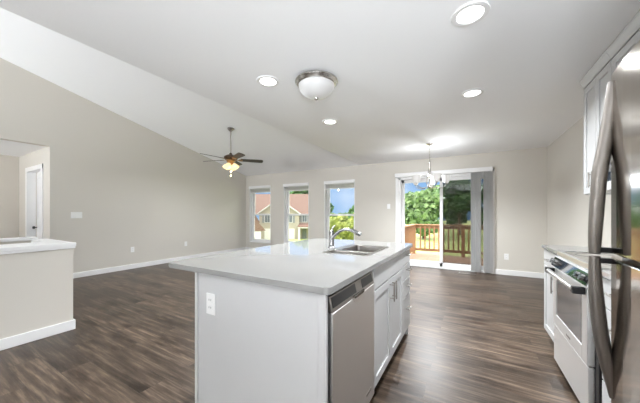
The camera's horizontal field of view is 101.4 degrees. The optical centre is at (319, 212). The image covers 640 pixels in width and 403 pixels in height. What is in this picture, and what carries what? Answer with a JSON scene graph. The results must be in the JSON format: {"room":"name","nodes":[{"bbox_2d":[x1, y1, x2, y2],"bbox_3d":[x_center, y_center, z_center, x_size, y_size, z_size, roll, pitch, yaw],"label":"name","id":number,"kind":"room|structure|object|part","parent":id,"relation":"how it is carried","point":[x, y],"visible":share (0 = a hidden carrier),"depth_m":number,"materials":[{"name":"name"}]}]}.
{"room":"kitchen","nodes":[
{"label":"kitchen","id":0,"kind":"room"},
{"bbox_2d":[0,237,36,244],"bbox_3d":[-5.532,0.765,0.241,0.160,0.910,7.320,0,0,30],"label":"wall","id":1,"kind":"structure","parent":0,"point":[15,240],"depth_m":3.23,"materials":[{"name":"paint"}]},
{"bbox_2d":[0,155,37,237],"bbox_3d":[-7.998,-0.010,2.736,0.120,2.460,9.200,0,0,30],"label":"wall","id":2,"kind":"structure","parent":0,"point":[9,165],"depth_m":5.40,"materials":[{"name":"paint"}]},
{"bbox_2d":[19,147,47,238],"bbox_3d":[-5.573,0.020,5.139,1.700,2.400,0.100,0,0,30],"label":"wall","id":3,"kind":"structure","parent":0,"point":[40,156],"depth_m":5.06,"materials":[{"name":"paint"}]},
{"bbox_2d":[25,164,42,238],"bbox_3d":[-5.444,0.160,5.083,0.980,2.120,0.172,0,0,30],"label":"door","id":4,"kind":"structure","parent":3,"relation":"in","point":[30,172],"depth_m":5.24,"materials":[{"name":"white wood"}]},
{"bbox_2d":[0,239,75,350],"bbox_3d":[-4.764,0.765,-0.199,0.870,0.910,7.320,0,0,30],"label":"wall","id":5,"kind":"structure","parent":0,"point":[36,277],"depth_m":2.51,"materials":[{"name":"paint"}]},
{"bbox_3d":[-4.762,1.170,-0.202,0.856,0.100,7.316,0,0,30],"label":"baseboard","id":6,"kind":"part","parent":5,"relation":"part of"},
{"bbox_2d":[0,58,245,272],"bbox_3d":[-5.598,-0.740,3.264,0.120,3.920,12.500,0,0,30],"label":"wall","id":7,"kind":"structure","parent":0,"point":[132,185],"depth_m":5.45,"materials":[{"name":"paint"}]},
{"bbox_2d":[71,212,81,217],"bbox_3d":[-4.573,0.040,4.924,0.010,0.116,0.165,0,0,30],"label":"light switch","id":8,"kind":"object","parent":7,"relation":"attached to","point":[73,214],"visible":1,"depth_m":4.92,"materials":[{"name":"white plastic"}]},
{"bbox_2d":[73,247,245,278],"bbox_3d":[-3.591,1.170,6.632,0.016,0.100,4.660,0,0,30],"label":"baseboard","id":9,"kind":"structure","parent":7,"relation":"attached to","point":[144,264],"depth_m":5.87,"materials":[{"name":"white wood"}]},
{"bbox_2d":[0,263,579,402],"bbox_3d":[-2.969,1.320,1.758,9.580,0.200,12.500,0,0,30],"label":"floor","id":10,"kind":"structure","parent":0,"point":[480,337],"depth_m":2.38,"materials":[{"name":"wood"}]},
{"bbox_2d":[195,272,407,402],"bbox_3d":[0.090,0.778,2.076,0.863,0.884,1.778,0,0,30],"label":"panel","id":11,"kind":"object","parent":10,"relation":"on","point":[262,343],"visible":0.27,"depth_m":1.28,"materials":[{"name":"paint"}]},
{"bbox_3d":[-0.716,0.778,1.517,0.020,0.884,0.008,0,0,30],"label":"corner trim","id":12,"kind":"part","parent":11,"relation":"part of","materials":[{"name":"paint"}]},
{"bbox_3d":[-0.271,0.778,2.286,0.018,0.884,1.772,0,0,30],"label":"panel","id":13,"kind":"part","parent":11,"relation":"part of","materials":[{"name":"paint"}]},
{"bbox_2d":[206,293,214,315],"bbox_3d":[-0.608,0.505,1.454,0.072,0.116,0.010,0,0,30],"label":"wall outlet","id":14,"kind":"object","parent":11,"relation":"attached to","point":[210,298],"visible":1,"depth_m":1.45,"materials":[{"name":"white plastic"}]},
{"bbox_3d":[-0.334,0.778,1.314,0.835,0.884,0.018,0,0,30],"label":"panel","id":15,"kind":"part","parent":11,"relation":"part of","materials":[{"name":"paint"}]},
{"bbox_3d":[0.009,0.778,1.103,0.038,0.884,0.006,0,0,30],"label":"corner trim","id":16,"kind":"part","parent":11,"relation":"part of","materials":[{"name":"paint"}]},
{"bbox_2d":[328,272,373,402],"bbox_3d":[-0.164,0.778,1.571,0.834,0.884,0.589,0,0,30],"label":"dishwasher","id":17,"kind":"object","parent":10,"relation":"on","point":[351,307],"visible":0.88,"depth_m":1.31,"materials":[{"name":"silver metal"}]},
{"bbox_3d":[0.182,0.399,1.379,0.026,0.069,0.569,0,0,30],"label":"control panel","id":18,"kind":"part","parent":17,"relation":"part of","materials":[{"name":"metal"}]},
{"bbox_2d":[370,253,402,388],"bbox_3d":[0.190,0.778,2.183,0.879,0.884,0.818,0,0,30],"label":"base cabinet","id":19,"kind":"object","parent":10,"relation":"on","point":[388,277],"visible":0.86,"depth_m":1.91,"materials":[{"name":"paint"}]},
{"bbox_2d":[169,238,412,294],"bbox_3d":[-0.008,0.321,2.132,1.141,0.030,1.817,0,0,30],"label":"countertop","id":20,"kind":"structure","parent":19,"relation":"on","point":[302,265],"depth_m":1.56,"materials":[{"name":"white stone"}]},
{"bbox_2d":[328,225,361,247],"bbox_3d":[0.225,0.208,2.288,0.311,0.196,0.119,0,0,30],"label":"faucet","id":21,"kind":"object","parent":20,"relation":"on","point":[332,235],"visible":1,"depth_m":2.30,"materials":[{"name":"silver metal"}]},
{"bbox_3d":[0.177,0.184,2.284,0.193,0.114,0.032,0,0,30],"label":"spout","id":22,"kind":"part","parent":21,"relation":"part of","materials":[{"name":"silver metal"}]},
{"bbox_2d":[322,244,387,255],"bbox_3d":[0.315,0.395,2.193,0.377,0.182,0.604,0,0,30],"label":"sink","id":23,"kind":"object","parent":20,"relation":"in","point":[352,249],"visible":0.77,"depth_m":2.24,"materials":[{"name":"metal"}]},
{"bbox_3d":[0.215,0.376,2.015,0.320,0.141,0.140,0,0,30],"label":"bowl","id":24,"kind":"part","parent":23,"relation":"part of","materials":[{"name":"metal"}]},
{"bbox_3d":[0.381,0.396,2.260,0.275,0.181,0.370,0,0,30],"label":"bowl","id":25,"kind":"part","parent":23,"relation":"part of","materials":[{"name":"metal"}]},
{"bbox_3d":[0.427,0.800,1.813,0.020,0.610,0.403,0,0,30],"label":"door","id":26,"kind":"part","parent":19,"relation":"part of","materials":[{"name":"paint"}]},
{"bbox_3d":[0.529,0.416,1.989,0.020,0.137,0.810,0,0,30],"label":"false drawer","id":27,"kind":"part","parent":19,"relation":"part of","materials":[{"name":"paint"}]},
{"bbox_3d":[0.537,0.585,1.944,0.039,0.140,0.011,0,0,30],"label":"handle","id":28,"kind":"part","parent":19,"relation":"part of","materials":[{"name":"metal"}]},
{"bbox_3d":[0.630,0.800,2.166,0.020,0.610,0.403,0,0,30],"label":"door","id":29,"kind":"part","parent":19,"relation":"part of","materials":[{"name":"paint"}]},
{"bbox_2d":[402,249,411,335],"bbox_3d":[0.472,0.778,2.677,0.880,0.884,0.315,0,0,30],"label":"base cabinet","id":30,"kind":"object","parent":10,"relation":"on","point":[406,268],"visible":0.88,"depth_m":2.47,"materials":[{"name":"paint"}]},
{"bbox_3d":[0.811,0.549,2.483,0.020,0.132,0.307,0,0,30],"label":"drawer","id":31,"kind":"part","parent":30,"relation":"part of","materials":[{"name":"paint"}]},
{"bbox_3d":[0.811,0.944,2.483,0.020,0.322,0.307,0,0,30],"label":"drawer","id":32,"kind":"part","parent":30,"relation":"part of","materials":[{"name":"paint"}]},
{"bbox_3d":[0.811,0.699,2.483,0.020,0.152,0.307,0,0,30],"label":"drawer","id":33,"kind":"part","parent":30,"relation":"part of","materials":[{"name":"paint"}]},
{"bbox_3d":[0.811,0.411,2.483,0.020,0.127,0.307,0,0,30],"label":"drawer","id":34,"kind":"part","parent":30,"relation":"part of","materials":[{"name":"paint"}]},
{"bbox_2d":[544,249,556,341],"bbox_3d":[2.295,0.778,2.175,0.660,0.884,0.495,0,0,30],"label":"base cabinet","id":35,"kind":"object","parent":10,"relation":"on","point":[548,278],"visible":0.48,"depth_m":2.39,"materials":[{"name":"paint"}]},
{"bbox_3d":[2.051,0.800,2.314,0.020,0.610,0.487,0,0,30],"label":"door","id":36,"kind":"part","parent":35,"relation":"part of","materials":[{"name":"paint"}]},
{"bbox_3d":[2.051,0.416,2.314,0.020,0.137,0.487,0,0,30],"label":"drawer","id":37,"kind":"part","parent":35,"relation":"part of","materials":[{"name":"paint"}]},
{"bbox_3d":[1.937,0.600,2.175,0.039,0.140,0.011,0,0,30],"label":"handle","id":38,"kind":"part","parent":35,"relation":"part of","materials":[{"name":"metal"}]},
{"bbox_2d":[542,244,587,253],"bbox_3d":[2.307,0.321,2.172,0.635,0.030,0.518,0,0,30],"label":"countertop","id":39,"kind":"structure","parent":35,"relation":"on","point":[552,248],"depth_m":2.27,"materials":[{"name":"white stone"}]},
{"bbox_2d":[545,250,617,402],"bbox_3d":[1.948,0.744,1.637,0.707,0.892,0.760,0,0,30],"label":"range","id":40,"kind":"object","parent":10,"relation":"on","point":[575,353],"visible":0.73,"depth_m":1.68,"materials":[{"name":"white metal"}]},
{"bbox_3d":[1.667,0.455,1.825,0.030,0.029,0.604,0,0,30],"label":"handle","id":41,"kind":"part","parent":40,"relation":"part of","materials":[{"name":"silver metal"}]},
{"bbox_3d":[1.700,0.378,1.780,0.049,0.084,0.752,0,0,30],"label":"control panel","id":42,"kind":"part","parent":40,"relation":"part of","materials":[{"name":"silver metal"}]},
{"bbox_3d":[1.717,0.652,1.796,0.035,0.445,0.704,0,0,30],"label":"oven door","id":43,"kind":"part","parent":40,"relation":"part of","materials":[{"name":"silver metal"}]},
{"bbox_3d":[1.719,1.025,1.795,0.030,0.280,0.704,0,0,30],"label":"storage drawer","id":44,"kind":"part","parent":40,"relation":"part of","materials":[{"name":"silver metal"}]},
{"bbox_3d":[1.565,0.375,1.593,0.040,0.046,0.038,0,0,30],"label":"knob","id":45,"kind":"part","parent":40,"relation":"part of","materials":[{"name":"silver metal"}]},
{"bbox_3d":[1.525,0.375,1.524,0.040,0.046,0.038,0,0,30],"label":"knob","id":46,"kind":"part","parent":40,"relation":"part of","materials":[{"name":"silver metal"}]},
{"bbox_2d":[557,250,617,269],"bbox_3d":[1.983,0.317,1.618,0.627,0.037,0.760,0,0,30],"label":"cooktop","id":47,"kind":"object","parent":40,"relation":"in","point":[578,260],"depth_m":1.82,"materials":[{"name":"glass"}]},
{"bbox_2d":[602,277,610,402],"bbox_3d":[1.669,0.778,1.084,0.660,0.884,0.450,0,0,30],"label":"base cabinet","id":48,"kind":"object","parent":10,"relation":"on","point":[606,282],"visible":0.15,"depth_m":1.36,"materials":[{"name":"paint"}]},
{"bbox_2d":[602,269,610,279],"bbox_3d":[1.681,0.321,1.079,0.635,0.030,0.463,0,0,30],"label":"countertop","id":49,"kind":"structure","parent":48,"relation":"on","point":[605,273],"depth_m":1.35,"materials":[{"name":"white stone"}]},
{"bbox_3d":[1.426,1.004,1.223,0.020,0.202,0.442,0,0,30],"label":"drawer","id":50,"kind":"part","parent":48,"relation":"part of","materials":[{"name":"paint"}]},
{"bbox_3d":[1.426,0.421,1.223,0.020,0.147,0.442,0,0,30],"label":"drawer","id":51,"kind":"part","parent":48,"relation":"part of","materials":[{"name":"paint"}]},
{"bbox_3d":[1.426,0.597,1.223,0.020,0.187,0.442,0,0,30],"label":"drawer","id":52,"kind":"part","parent":48,"relation":"part of","materials":[{"name":"paint"}]},
{"bbox_2d":[588,40,639,402],"bbox_3d":[1.237,0.328,0.516,0.807,1.785,0.925,0,0,30],"label":"refrigerator","id":53,"kind":"object","parent":10,"relation":"on","point":[618,142],"visible":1,"depth_m":0.96,"materials":[{"name":"metal"}]},
{"bbox_3d":[1.123,0.447,1.034,0.093,0.551,0.046,0,0,30],"label":"handle","id":54,"kind":"part","parent":53,"relation":"part of","materials":[{"name":"metal"}]},
{"bbox_3d":[1.121,-0.175,1.035,0.090,0.674,0.046,0,0,30],"label":"handle","id":55,"kind":"part","parent":53,"relation":"part of","materials":[{"name":"metal"}]},
{"bbox_3d":[0.972,0.652,0.668,0.108,0.955,0.925,0,0,30],"label":"door","id":56,"kind":"part","parent":53,"relation":"part of","materials":[{"name":"silver metal"}]},
{"bbox_3d":[0.972,-0.194,0.668,0.108,0.703,0.925,0,0,30],"label":"freezer door","id":57,"kind":"part","parent":53,"relation":"part of","materials":[{"name":"silver metal"}]},
{"bbox_2d":[0,0,639,175],"bbox_3d":[-2.911,-1.970,1.840,9.600,1.580,12.700,0,0,30],"label":"ceiling","id":58,"kind":"structure","parent":0,"point":[186,72],"depth_m":2.32,"materials":[{"name":"paint"}]},
{"bbox_2d":[200,127,262,176],"bbox_3d":[-1.916,-1.277,5.500,1.288,1.033,1.261,0,0,30],"label":"ceiling fan","id":59,"kind":"object","parent":58,"relation":"hanging from","point":[233,164],"visible":1,"depth_m":5.48,"materials":[{"name":"wood"}]},
{"bbox_2d":[224,162,230,169],"bbox_3d":[-1.896,-0.985,5.415,0.141,0.162,0.151,0,0,30],"label":"shade","id":60,"kind":"object","parent":59,"relation":"attached to","point":[227,166],"depth_m":5.45,"materials":[{"name":"glass"}]},
{"bbox_2d":[232,163,238,169],"bbox_3d":[-1.771,-0.985,5.513,0.151,0.162,0.141,0,0,30],"label":"shade","id":61,"kind":"object","parent":59,"relation":"attached to","point":[234,166],"depth_m":5.49,"materials":[{"name":"glass"}]},
{"bbox_3d":[-1.619,-1.128,5.180,0.140,0.043,0.470,0,0,-37],"label":"blade","id":62,"kind":"part","parent":59,"relation":"part of","materials":[{"name":"brown wood"}]},
{"bbox_3d":[-1.472,-1.128,5.669,0.470,0.043,0.140,0,0,-19],"label":"blade","id":63,"kind":"part","parent":59,"relation":"part of","materials":[{"name":"brown wood"}]},
{"bbox_2d":[256,75,279,86],"bbox_3d":[-0.480,-1.214,2.422,0.210,0.010,0.210,0,0,30],"label":"recessed light","id":64,"kind":"object","parent":58,"relation":"in","point":[264,80],"visible":1,"depth_m":2.41,"materials":[{"name":"white"}]},
{"bbox_2d":[295,70,337,100],"bbox_3d":[-0.032,-1.127,2.409,0.392,0.185,0.392,0,0,30],"label":"dome light","id":65,"kind":"object","parent":58,"relation":"attached to","point":[316,85],"visible":1,"depth_m":2.30,"materials":[{"name":"white glass"}]},
{"bbox_3d":[-0.032,-1.113,2.409,0.330,0.115,0.330,0,0,30],"label":"lamp shade","id":66,"kind":"part","parent":65,"relation":"part of","materials":[{"name":"white glass"}]},
{"bbox_2d":[322,119,337,124],"bbox_3d":[0.135,-1.214,3.495,0.210,0.010,0.210,0,0,30],"label":"recessed light","id":67,"kind":"object","parent":58,"relation":"in","point":[326,121],"visible":1,"depth_m":3.48,"materials":[{"name":"white"}]},
{"bbox_2d":[412,143,450,188],"bbox_3d":[1.939,-0.822,4.615,0.648,0.794,0.636,0,0,30],"label":"chandelier","id":68,"kind":"object","parent":58,"relation":"hanging from","point":[433,180],"visible":1,"depth_m":4.53,"materials":[{"name":"white glass"}]},
{"bbox_3d":[1.671,-0.586,4.514,0.140,0.135,0.140,0,0,30],"label":"lamp shade","id":69,"kind":"part","parent":68,"relation":"part of","materials":[{"name":"white glass"}]},
{"bbox_3d":[1.930,-0.586,4.335,0.140,0.135,0.140,0,0,30],"label":"lamp shade","id":70,"kind":"part","parent":68,"relation":"part of","materials":[{"name":"white glass"}]},
{"bbox_3d":[2.180,-0.586,4.526,0.140,0.135,0.140,0,0,30],"label":"lamp shade","id":71,"kind":"part","parent":68,"relation":"part of","materials":[{"name":"white glass"}]},
{"bbox_2d":[451,0,489,26],"bbox_3d":[0.919,-1.214,1.605,0.210,0.010,0.210,0,0,30],"label":"recessed light","id":72,"kind":"object","parent":58,"relation":"in","point":[473,12],"visible":1,"depth_m":1.59,"materials":[{"name":"white"}]},
{"bbox_2d":[461,88,483,97],"bbox_3d":[1.548,-1.214,2.663,0.210,0.010,0.210,0,0,30],"label":"recessed light","id":73,"kind":"object","parent":58,"relation":"in","point":[471,93],"visible":1,"depth_m":2.65,"materials":[{"name":"white"}]},
{"bbox_2d":[246,147,546,272],"bbox_3d":[0.933,0.200,6.841,7.900,2.840,0.200,0,0,30],"label":"wall","id":74,"kind":"structure","parent":0,"point":[520,175],"depth_m":5.69,"materials":[{"name":"paint"}]},
{"bbox_2d":[250,188,270,243],"bbox_3d":[-1.869,0.055,8.448,0.900,1.790,0.196,0,0,30],"label":"window","id":75,"kind":"structure","parent":74,"relation":"in","point":[252,195],"depth_m":8.63,"materials":[{"name":"white plastic"}]},
{"bbox_2d":[249,185,270,192],"bbox_3d":[-1.914,-0.757,8.369,0.900,0.215,0.093,0,0,30],"label":"window blind","id":76,"kind":"object","parent":75,"relation":"attached to","point":[256,189],"visible":1,"depth_m":8.34,"materials":[{"name":"white plastic"}]},
{"bbox_3d":[-1.852,0.460,8.476,0.800,0.860,0.030,0,0,30],"label":"sash","id":77,"kind":"part","parent":75,"relation":"part of","materials":[{"name":"clear glass"}]},
{"bbox_2d":[284,186,308,242],"bbox_3d":[-0.654,0.055,7.752,0.900,1.790,0.196,0,0,30],"label":"window","id":78,"kind":"structure","parent":74,"relation":"in","point":[286,193],"depth_m":7.93,"materials":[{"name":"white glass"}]},
{"bbox_3d":[-0.620,-0.360,7.811,0.800,0.860,0.030,0,0,30],"label":"sash","id":79,"kind":"part","parent":78,"relation":"part of","materials":[{"name":"clear glass"}]},
{"bbox_2d":[283,182,308,190],"bbox_3d":[-0.699,-0.757,7.673,0.900,0.215,0.093,0,0,30],"label":"window blind","id":80,"kind":"object","parent":78,"relation":"attached to","point":[289,187],"visible":1,"depth_m":7.65,"materials":[{"name":"white plastic"}]},
{"bbox_3d":[-0.637,0.460,7.781,0.800,0.860,0.030,0,0,30],"label":"sash","id":81,"kind":"part","parent":78,"relation":"part of","materials":[{"name":"clear glass"}]},
{"bbox_2d":[324,183,354,239],"bbox_3d":[0.561,0.055,7.056,0.900,1.790,0.196,0,0,30],"label":"window","id":82,"kind":"structure","parent":74,"relation":"in","point":[327,214],"depth_m":7.21,"materials":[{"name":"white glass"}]},
{"bbox_2d":[324,179,354,188],"bbox_3d":[0.516,-0.757,6.978,0.900,0.215,0.093,0,0,30],"label":"window blind","id":83,"kind":"object","parent":82,"relation":"attached to","point":[339,185],"visible":1,"depth_m":6.95,"materials":[{"name":"white plastic"}]},
{"bbox_3d":[0.595,-0.360,7.115,0.800,0.860,0.030,0,0,30],"label":"sash","id":84,"kind":"part","parent":82,"relation":"part of","materials":[{"name":"clear glass"}]},
{"bbox_3d":[0.577,0.460,7.085,0.800,0.860,0.030,0,0,30],"label":"sash","id":85,"kind":"part","parent":82,"relation":"part of","materials":[{"name":"clear glass"}]},
{"bbox_2d":[410,253,439,261],"bbox_3d":[4.433,1.305,6.151,4.820,0.110,2.079,0,0,30],"label":"deck","id":86,"kind":"object","parent":74,"relation":"attached to","point":[418,256],"visible":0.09,"depth_m":7.36,"materials":[{"name":"beige wood"}]},
{"bbox_2d":[405,224,415,252],"bbox_3d":[2.401,0.795,7.210,0.130,0.910,1.880,0,0,30],"label":"deck railing","id":87,"kind":"object","parent":86,"relation":"on","point":[409,229],"visible":0.43,"depth_m":7.33,"materials":[{"name":"brown wood"}]},
{"bbox_2d":[412,224,439,253],"bbox_3d":[4.904,0.795,6.952,4.700,0.910,0.130,0,0,30],"label":"deck railing","id":88,"kind":"object","parent":86,"relation":"on","point":[430,226],"visible":0.16,"depth_m":7.83,"materials":[{"name":"brown wood"}]},
{"bbox_3d":[2.908,0.812,8.095,0.090,0.875,0.090,0,0,30],"label":"post","id":89,"kind":"part","parent":88,"relation":"part of","materials":[{"name":"brown wood"}]},
{"bbox_3d":[4.904,0.425,6.952,4.600,0.080,0.040,0,0,30],"label":"rail","id":90,"kind":"part","parent":88,"relation":"part of","materials":[{"name":"brown wood"}]},
{"bbox_3d":[4.904,0.357,6.952,4.700,0.035,0.130,0,0,30],"label":"rail","id":91,"kind":"part","parent":88,"relation":"part of","materials":[{"name":"brown wood"}]},
{"bbox_3d":[4.904,1.110,6.952,4.600,0.080,0.040,0,0,30],"label":"rail","id":92,"kind":"part","parent":88,"relation":"part of","materials":[{"name":"brown wood"}]},
{"bbox_2d":[395,166,492,272],"bbox_3d":[2.606,0.135,5.689,1.928,2.110,0.096,0,0,30],"label":"vertical blind","id":93,"kind":"object","parent":74,"relation":"attached to","point":[487,171],"visible":1,"depth_m":5.32,"materials":[{"name":"white fabric"}]},
{"bbox_2d":[396,168,494,273],"bbox_3d":[2.695,0.163,5.822,1.960,2.115,0.218,0,0,30],"label":"door","id":94,"kind":"structure","parent":74,"relation":"in","point":[455,197],"depth_m":5.77,"materials":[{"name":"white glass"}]},
{"bbox_3d":[2.362,0.203,6.080,0.895,1.965,0.040,0,0,30],"label":"fixed panel","id":95,"kind":"part","parent":94,"relation":"part of","materials":[{"name":"clear glass"}]},
{"bbox_3d":[3.056,0.203,5.613,0.895,1.965,0.040,0,0,30],"label":"sliding panel","id":96,"kind":"part","parent":94,"relation":"part of","materials":[{"name":"clear glass"}]},
{"bbox_2d":[504,254,508,259],"bbox_3d":[3.667,0.860,5.155,0.072,0.116,0.010,0,0,30],"label":"wall outlet","id":97,"kind":"object","parent":74,"relation":"attached to","point":[506,256],"visible":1,"depth_m":5.15,"materials":[{"name":"white plastic"}]},
{"bbox_2d":[495,269,543,278],"bbox_3d":[3.852,1.170,5.045,0.810,0.100,0.016,0,0,30],"label":"baseboard","id":98,"kind":"structure","parent":74,"relation":"attached to","point":[497,271],"depth_m":5.04,"materials":[{"name":"white wood"}]},
{"bbox_2d":[547,116,610,247],"bbox_3d":[1.153,0.100,-0.603,0.120,2.640,12.500,0,0,30],"label":"wall","id":99,"kind":"structure","parent":0,"point":[567,203],"depth_m":3.77,"materials":[{"name":"paint"}]},
{"bbox_2d":[579,50,612,194],"bbox_3d":[2.426,-0.692,2.113,0.369,1.053,0.551,0,0,30],"label":"upper cabinet","id":100,"kind":"object","parent":99,"relation":"attached to","point":[594,82],"visible":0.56,"depth_m":2.23,"materials":[{"name":"paint"}]},
{"bbox_3d":[2.300,-0.280,2.224,0.039,0.130,0.011,0,0,30],"label":"handle","id":101,"kind":"part","parent":100,"relation":"part of","materials":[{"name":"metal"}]},
{"bbox_3d":[2.377,-0.653,2.300,0.020,0.965,0.270,0,0,30],"label":"door","id":102,"kind":"part","parent":100,"relation":"part of","materials":[{"name":"paint"}]},
{"bbox_3d":[2.318,-1.181,2.175,0.100,0.073,0.551,0,0,30],"label":"crown","id":103,"kind":"part","parent":100,"relation":"part of","materials":[{"name":"paint"}]},
{"bbox_3d":[2.240,-0.653,2.061,0.020,0.965,0.270,0,0,30],"label":"door","id":104,"kind":"part","parent":100,"relation":"part of","materials":[{"name":"paint"}]},
{"bbox_2d":[597,136,610,192],"bbox_3d":[2.066,-0.366,1.564,0.450,0.428,0.752,0,0,30],"label":"microwave","id":105,"kind":"object","parent":100,"relation":"attached to","point":[608,190],"visible":0.02,"depth_m":1.80,"materials":[{"name":"silver metal"}]},
{"bbox_2d":[606,9,639,72],"bbox_3d":[2.100,-0.900,1.542,0.369,0.636,0.756,0,0,30],"label":"upper cabinet","id":106,"kind":"object","parent":99,"relation":"attached to","point":[629,36],"visible":0.2,"depth_m":1.76,"materials":[{"name":"paint"}]},
{"bbox_3d":[2.076,-0.862,1.774,0.020,0.548,0.372,0,0,30],"label":"door","id":107,"kind":"part","parent":106,"relation":"part of","materials":[{"name":"paint"}]},
{"label":"outside","id":108,"kind":"structure","parent":0,"visible":0},
{"bbox_2d":[269,224,439,254],"bbox_3d":[29.455,4.320,61.493,170.000,2.200,122.000,0,0,30],"label":"lawn","id":109,"kind":"structure","parent":108,"point":[417,234],"depth_m":28.59,"materials":[{"name":"green plant"}]},
{"bbox_2d":[255,215,265,238],"bbox_3d":[-16.424,-0.380,48.210,10.602,11.600,9.902,0,0,-26],"label":"house","id":110,"kind":"structure","parent":109,"relation":"on","point":[258,228],"depth_m":45.58,"materials":[{"name":"beige"}]},
{"bbox_3d":[-11.171,4.320,45.653,1.600,2.200,0.700,0,0,-26],"label":"garage door","id":111,"kind":"part","parent":110,"relation":"part of","materials":[{"name":"white"}]},
{"bbox_2d":[255,194,307,239],"bbox_3d":[-7.740,0.530,59.214,14.803,9.780,12.403,0,0,0],"label":"house","id":112,"kind":"structure","parent":109,"relation":"on","point":[298,225],"depth_m":55.12,"materials":[{"name":"beige"}]},
{"bbox_3d":[-10.241,4.295,53.988,2.401,2.150,0.050,0,0,0],"label":"garage door","id":113,"kind":"part","parent":112,"relation":"part of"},
{"bbox_3d":[-10.841,1.170,53.938,1.000,1.500,0.030,0,0,0],"label":"pane","id":114,"kind":"part","parent":112,"relation":"part of","materials":[{"name":"grey glass"}]},
{"bbox_3d":[-6.441,4.295,53.987,2.401,2.150,0.050,0,0,0],"label":"garage door","id":115,"kind":"part","parent":112,"relation":"part of","materials":[{"name":"white"}]},
{"bbox_3d":[-3.290,4.370,55.182,0.900,2.100,0.060,0,0,0],"label":"door","id":116,"kind":"part","parent":112,"relation":"part of","materials":[{"name":"green"}]},
{"bbox_2d":[290,190,307,193],"bbox_3d":[-5.980,-2.159,75.945,11.440,15.365,10.045,0,0,11],"label":"tree","id":117,"kind":"object","parent":109,"relation":"on","point":[305,191],"visible":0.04,"depth_m":73.91,"materials":[{"name":"green plant"}]},
{"bbox_2d":[330,203,334,216],"bbox_3d":[0.573,1.433,40.026,2.977,7.774,3.301,0,0,30],"label":"tree","id":118,"kind":"object","parent":109,"relation":"on","point":[331,205],"visible":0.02,"depth_m":39.60,"materials":[{"name":"green plant"}]},
{"bbox_2d":[330,216,353,239],"bbox_3d":[2.034,1.764,23.946,2.652,3.409,2.747,0,0,-33],"label":"bush","id":119,"kind":"object","parent":109,"relation":"on","point":[341,222],"visible":0.68,"depth_m":23.29,"materials":[{"name":"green plant"}]},
{"bbox_2d":[347,213,353,239],"bbox_3d":[4.167,1.785,29.834,2.809,3.708,2.567,0,0,-20],"label":"bush","id":120,"kind":"object","parent":109,"relation":"on","point":[351,237],"visible":0.09,"depth_m":29.23,"materials":[{"name":"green plant"}]},
{"bbox_2d":[347,205,353,218],"bbox_3d":[5.168,1.398,36.980,4.153,5.528,3.669,0,0,-39],"label":"tree","id":121,"kind":"object","parent":109,"relation":"on","point":[351,210],"visible":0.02,"depth_m":36.90,"materials":[{"name":"green plant"}]},
{"bbox_2d":[405,190,439,238],"bbox_3d":[12.982,0.137,32.972,6.224,6.385,5.204,0,0,-23],"label":"tree","id":122,"kind":"object","parent":109,"relation":"on","point":[423,206],"visible":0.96,"depth_m":31.53,"materials":[{"name":"green plant"}]},
{"bbox_2d":[425,185,439,218],"bbox_3d":[26.760,-1.610,57.963,10.683,9.872,9.302,0,0,30],"label":"tree","id":123,"kind":"object","parent":109,"relation":"on","point":[438,186],"visible":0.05,"depth_m":56.07,"materials":[{"name":"green plant"}]}
]}

